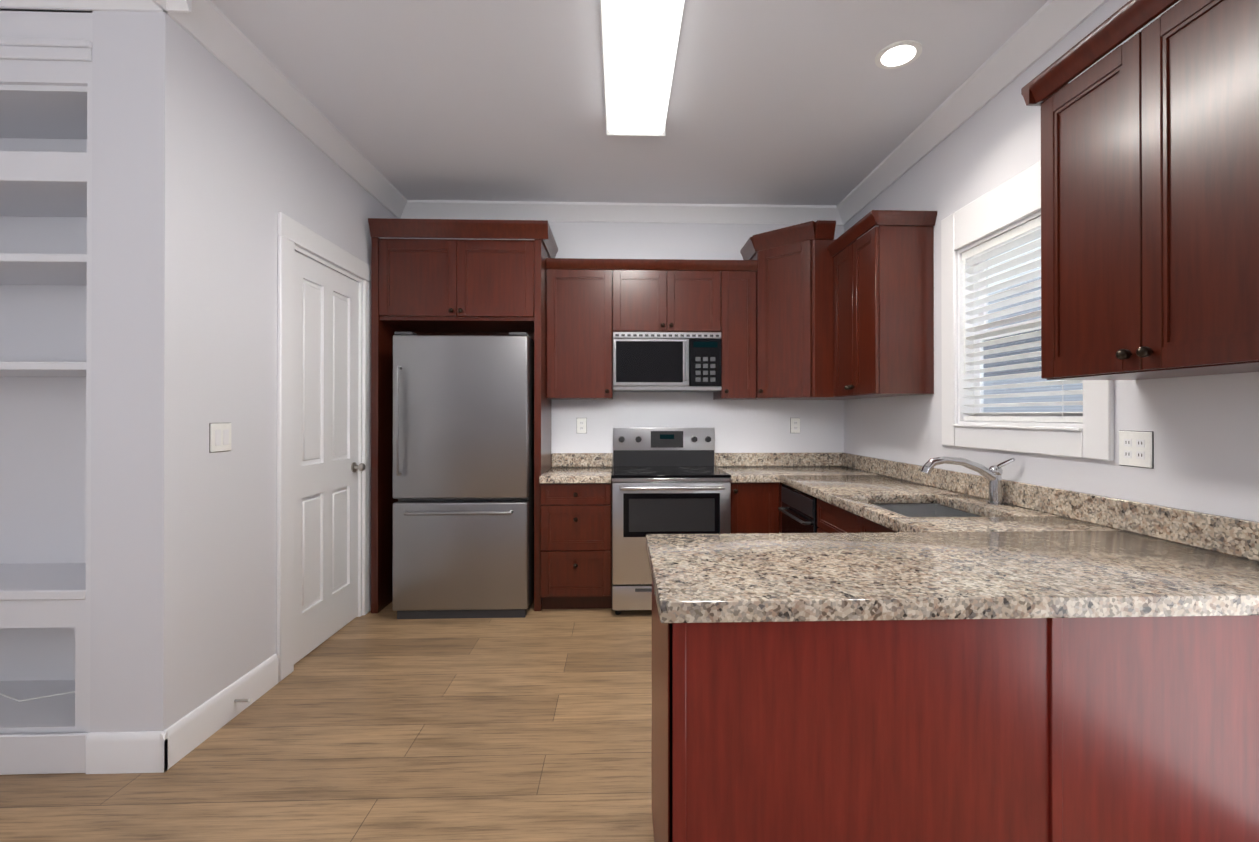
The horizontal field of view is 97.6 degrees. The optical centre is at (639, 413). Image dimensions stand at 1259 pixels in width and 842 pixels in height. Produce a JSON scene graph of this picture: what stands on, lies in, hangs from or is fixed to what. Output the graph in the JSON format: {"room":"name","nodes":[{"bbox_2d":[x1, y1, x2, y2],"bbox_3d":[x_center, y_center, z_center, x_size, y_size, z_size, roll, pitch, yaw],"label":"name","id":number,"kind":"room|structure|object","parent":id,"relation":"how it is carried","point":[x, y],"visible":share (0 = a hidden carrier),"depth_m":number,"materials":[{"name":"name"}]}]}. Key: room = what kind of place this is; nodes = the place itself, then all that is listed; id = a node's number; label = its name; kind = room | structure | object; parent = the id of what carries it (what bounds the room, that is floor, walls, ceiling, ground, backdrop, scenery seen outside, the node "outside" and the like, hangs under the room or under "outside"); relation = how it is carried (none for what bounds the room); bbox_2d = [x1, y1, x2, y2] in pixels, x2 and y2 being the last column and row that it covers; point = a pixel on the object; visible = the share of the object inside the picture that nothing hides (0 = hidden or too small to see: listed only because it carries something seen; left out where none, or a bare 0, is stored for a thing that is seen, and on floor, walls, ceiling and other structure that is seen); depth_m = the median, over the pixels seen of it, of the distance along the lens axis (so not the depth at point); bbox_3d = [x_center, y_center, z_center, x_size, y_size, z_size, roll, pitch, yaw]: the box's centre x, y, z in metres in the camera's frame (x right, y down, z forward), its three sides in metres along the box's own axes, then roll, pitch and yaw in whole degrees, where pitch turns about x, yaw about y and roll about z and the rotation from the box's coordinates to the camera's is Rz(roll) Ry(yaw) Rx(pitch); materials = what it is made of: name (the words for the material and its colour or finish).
{"room":"kitchen","nodes":[
{"label":"kitchen","id":0,"kind":"room"},
{"bbox_2d":[90,11,401,731],"bbox_3d":[-1.914,-0.138,3.088,0.260,2.900,2.133,0,0,-2],"label":"wall","id":1,"kind":"structure","parent":0,"point":[206,166],"depth_m":2.11,"materials":[{"name":"white paint"}]},
{"bbox_2d":[0,0,175,20],"bbox_3d":[-2.555,-1.534,1.955,1.620,0.115,0.095,0,0,-2],"label":"crown molding","id":2,"kind":"structure","parent":1,"relation":"attached to","point":[82,5],"depth_m":2.00,"materials":[{"name":"white wood"}]},
{"bbox_2d":[150,654,277,772],"bbox_3d":[-1.738,1.239,2.341,0.040,0.142,0.669,0,0,-2],"label":"baseboard","id":3,"kind":"structure","parent":1,"relation":"attached to","point":[169,746],"depth_m":2.23,"materials":[{"name":"white wood"}]},
{"bbox_2d":[209,423,230,452],"bbox_3d":[-1.752,0.102,2.308,0.009,0.122,0.122,0,0,-2],"label":"light switch","id":4,"kind":"object","parent":1,"relation":"attached to","point":[219,433],"depth_m":2.29,"materials":[{"name":"white plastic"}]},
{"bbox_2d":[152,0,411,218],"bbox_3d":[-1.733,-1.531,3.006,0.095,0.115,2.138,0,0,-2],"label":"crown molding","id":5,"kind":"structure","parent":1,"relation":"attached to","point":[218,34],"depth_m":2.59,"materials":[{"name":"white wood"}]},
{"bbox_2d":[277,212,370,681],"bbox_3d":[-1.819,0.165,3.188,0.177,2.295,1.005,0,0,-2],"label":"door","id":6,"kind":"structure","parent":1,"relation":"attached to","point":[323,469],"depth_m":3.11,"materials":[{"name":"white wood"}]},
{"bbox_2d":[0,600,653,841],"bbox_3d":[-0.805,1.331,1.131,5.300,0.050,6.550,0,0,-2],"label":"floor","id":7,"kind":"structure","parent":0,"point":[385,724],"depth_m":2.11,"materials":[{"name":"brown wood"}]},
{"bbox_2d":[0,11,92,774],"bbox_3d":[-2.691,-0.081,2.185,1.354,2.780,0.418,0,0,-2],"label":"built-in shelving unit","id":8,"kind":"object","parent":7,"relation":"on","point":[45,288],"visible":0.52,"depth_m":2.29,"materials":[{"name":"white paint"}]},
{"bbox_2d":[368,218,557,612],"bbox_3d":[-1.191,0.026,3.893,1.160,2.578,0.608,0,0,-2],"label":"tall cabinet","id":9,"kind":"object","parent":7,"relation":"on","point":[454,287],"visible":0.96,"depth_m":3.65,"materials":[{"name":"brown wood"}]},
{"bbox_2d":[393,332,533,618],"bbox_3d":[-1.149,0.399,3.803,0.852,1.832,0.731,0,0,-2],"label":"refrigerator","id":10,"kind":"object","parent":7,"relation":"on","point":[463,474],"visible":1,"depth_m":3.50,"materials":[{"name":"grey metal"}]},
{"bbox_2d":[541,481,611,608],"bbox_3d":[-0.426,0.887,3.896,0.466,0.855,0.649,0,0,-2],"label":"drawers","id":11,"kind":"object","parent":7,"relation":"on","point":[576,545],"visible":1,"depth_m":3.62,"materials":[{"name":"brown wood"}]},
{"bbox_2d":[539,453,612,482],"bbox_3d":[-0.426,0.381,3.898,0.466,0.152,0.648,0,0,-2],"label":"countertop","id":12,"kind":"structure","parent":11,"relation":"on","point":[565,467],"depth_m":4.08,"materials":[{"name":"beige stone"}]},
{"bbox_2d":[612,428,730,614],"bbox_3d":[0.197,0.712,3.854,0.773,1.205,0.772,0,0,-2],"label":"range","id":13,"kind":"object","parent":7,"relation":"on","point":[670,481],"visible":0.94,"depth_m":3.54,"materials":[{"name":"grey metal"}]},
{"bbox_2d":[731,482,770,533],"bbox_3d":[0.765,0.888,3.957,0.365,0.856,0.610,0,0,-2],"label":"base cabinet","id":14,"kind":"object","parent":7,"relation":"on","point":[769,507],"depth_m":3.66,"materials":[{"name":"brown wood"}]},
{"bbox_2d":[714,453,774,482],"bbox_3d":[0.742,0.381,3.936,0.317,0.152,0.653,0,0,-2],"label":"countertop","id":15,"kind":"structure","parent":14,"relation":"on","point":[742,467],"depth_m":4.24,"materials":[{"name":"beige stone"}]},
{"bbox_2d":[771,482,810,532],"bbox_3d":[1.255,0.886,3.351,0.742,0.856,0.680,0,0,-2],"label":"dishwasher","id":16,"kind":"object","parent":7,"relation":"on","point":[790,507],"depth_m":3.42,"materials":[{"name":"black metal"}]},
{"bbox_2d":[811,496,935,532],"bbox_3d":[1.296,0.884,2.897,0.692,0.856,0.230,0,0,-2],"label":"base cabinet","id":17,"kind":"object","parent":7,"relation":"on","point":[826,517],"depth_m":2.72,"materials":[{"name":"brown wood"}]},
{"bbox_2d":[767,452,1258,617],"bbox_3d":[1.295,0.377,2.747,0.706,0.152,3.068,0,0,-2],"label":"countertop","id":18,"kind":"structure","parent":17,"relation":"on","point":[1026,550],"depth_m":1.76,"materials":[{"name":"beige stone"}]},
{"bbox_2d":[873,504,981,516],"bbox_3d":[1.265,0.553,2.451,0.474,0.198,0.624,0,0,-2],"label":"sink basin","id":19,"kind":"object","parent":18,"relation":"in","point":[922,510],"depth_m":2.76,"materials":[{"name":"silver metal"}]},
{"bbox_2d":[921,456,1014,504],"bbox_3d":[1.437,0.297,2.425,0.373,0.214,0.111,0,0,-2],"label":"faucet","id":20,"kind":"object","parent":18,"relation":"on","point":[992,474],"visible":1,"depth_m":2.43,"materials":[{"name":"silver metal"}]},
{"bbox_2d":[652,582,1258,841],"bbox_3d":[0.871,0.879,1.544,1.638,0.855,0.625,0,0,-2],"label":"base cabinet","id":21,"kind":"object","parent":7,"relation":"on","point":[1122,729],"visible":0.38,"depth_m":1.23,"materials":[{"name":"brown wood"}]},
{"bbox_2d":[646,524,1094,622],"bbox_3d":[0.508,0.426,1.523,0.952,0.047,0.675,0,0,-2],"label":"countertop","id":22,"kind":"structure","parent":21,"relation":"on","point":[912,572],"depth_m":1.32,"materials":[{"name":"beige stone"}]},
{"bbox_2d":[0,0,1047,205],"bbox_3d":[-0.805,-1.619,1.141,5.300,0.050,6.550,0,0,-2],"label":"ceiling","id":23,"kind":"structure","parent":0,"point":[791,102],"depth_m":2.70,"materials":[{"name":"white paint"}]},
{"bbox_2d":[600,0,684,136],"bbox_3d":[0.003,-1.540,2.355,0.320,0.099,1.240,0,0,-2],"label":"ceiling light fixture","id":24,"kind":"object","parent":23,"relation":"attached to","point":[640,39],"visible":1,"depth_m":2.34,"materials":[{"name":"white plastic"}]},
{"bbox_2d":[875,40,921,68],"bbox_3d":[1.147,-1.585,2.439,0.190,0.008,0.190,0,0,-2],"label":"recessed light","id":25,"kind":"object","parent":23,"relation":"in","point":[898,54],"visible":1,"depth_m":2.43,"materials":[{"name":"white plastic"}]},
{"bbox_2d":[402,221,841,453],"bbox_3d":[-0.175,-0.134,4.295,3.540,2.900,0.120,0,0,-2],"label":"wall","id":26,"kind":"structure","parent":0,"point":[740,426],"depth_m":4.25,"materials":[{"name":"white paint"}]},
{"bbox_2d":[545,258,612,399],"bbox_3d":[-0.431,-0.594,4.062,0.467,0.980,0.328,0,0,-2],"label":"upper cabinet","id":27,"kind":"object","parent":26,"relation":"attached to","point":[592,305],"depth_m":3.90,"materials":[{"name":"brown wood"}]},
{"bbox_2d":[577,418,586,432],"bbox_3d":[-0.442,0.096,4.220,0.076,0.119,0.009,0,0,-2],"label":"outlet","id":28,"kind":"object","parent":26,"relation":"attached to","point":[581,422],"depth_m":4.22,"materials":[{"name":"white plastic"}]},
{"bbox_2d":[408,200,835,223],"bbox_3d":[-0.171,-1.527,4.193,3.300,0.115,0.095,0,0,-2],"label":"crown molding","id":29,"kind":"structure","parent":26,"relation":"attached to","point":[418,209],"depth_m":4.19,"materials":[{"name":"white wood"}]},
{"bbox_2d":[613,259,724,333],"bbox_3d":[0.190,-0.830,4.084,0.772,0.508,0.328,0,0,-2],"label":"upper cabinet","id":30,"kind":"object","parent":26,"relation":"attached to","point":[650,295],"depth_m":3.92,"materials":[{"name":"brown wood"}]},
{"bbox_2d":[613,332,721,391],"bbox_3d":[0.192,-0.367,4.033,0.766,0.412,0.427,0,0,-2],"label":"over-the-range microwave","id":31,"kind":"object","parent":30,"relation":"attached to","point":[667,361],"visible":1,"depth_m":3.87,"materials":[{"name":"grey metal"}]},
{"bbox_2d":[713,260,757,399],"bbox_3d":[0.706,-0.594,4.101,0.257,0.980,0.328,0,0,-2],"label":"upper cabinet","id":32,"kind":"object","parent":26,"relation":"attached to","point":[739,338],"depth_m":3.94,"materials":[{"name":"brown wood"}]},
{"bbox_2d":[790,418,799,432],"bbox_3d":[1.212,0.096,4.277,0.076,0.119,0.009,0,0,-2],"label":"outlet","id":33,"kind":"object","parent":26,"relation":"attached to","point":[794,422],"depth_m":4.28,"materials":[{"name":"white plastic"}]},
{"bbox_2d":[740,220,877,399],"bbox_3d":[1.200,-0.684,3.947,0.812,1.158,0.671,0,0,-2],"label":"upper cabinet","id":34,"kind":"object","parent":26,"relation":"attached to","point":[794,322],"visible":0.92,"depth_m":3.74,"materials":[{"name":"brown wood"}]},
{"bbox_2d":[842,0,1258,521],"bbox_3d":[1.765,-0.144,1.185,0.120,2.900,6.470,0,0,-2],"label":"wall","id":35,"kind":"structure","parent":0,"point":[1205,428],"depth_m":2.25,"materials":[{"name":"white paint"}]},
{"bbox_2d":[828,210,936,396],"bbox_3d":[1.444,-0.609,3.343,0.366,1.004,0.644,0,0,-2],"label":"upper cabinet","id":36,"kind":"object","parent":35,"relation":"attached to","point":[883,284],"visible":1,"depth_m":3.06,"materials":[{"name":"brown wood"}]},
{"bbox_2d":[836,0,1107,224],"bbox_3d":[1.658,-1.537,1.186,0.095,0.115,6.230,0,0,-2],"label":"crown molding","id":37,"kind":"structure","parent":35,"relation":"attached to","point":[1055,19],"depth_m":2.61,"materials":[{"name":"white wood"}]},
{"bbox_2d":[941,160,1113,460],"bbox_3d":[1.704,-0.435,2.456,0.152,1.210,1.018,0,0,-2],"label":"window","id":38,"kind":"structure","parent":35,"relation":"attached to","point":[1087,432],"depth_m":2.54,"materials":[{"name":"white"}]},
{"bbox_2d":[1119,430,1153,468],"bbox_3d":[1.676,0.121,1.863,0.009,0.122,0.122,0,0,-2],"label":"outlet","id":39,"kind":"object","parent":35,"relation":"attached to","point":[1136,448],"depth_m":1.85,"materials":[{"name":"white plastic"}]},
{"bbox_2d":[1021,0,1258,379],"bbox_3d":[1.508,-0.615,1.503,0.366,1.004,0.792,0,0,-2],"label":"upper cabinet","id":40,"kind":"object","parent":35,"relation":"attached to","point":[1149,201],"visible":1,"depth_m":1.47,"materials":[{"name":"brown wood"}]},
{"label":"outside","id":41,"kind":"structure","parent":0,"visible":0},
{"bbox_2d":[983,237,1082,411],"bbox_3d":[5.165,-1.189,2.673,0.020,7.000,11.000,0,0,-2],"label":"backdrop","id":42,"kind":"structure","parent":41,"point":[1058,398],"depth_m":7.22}
]}

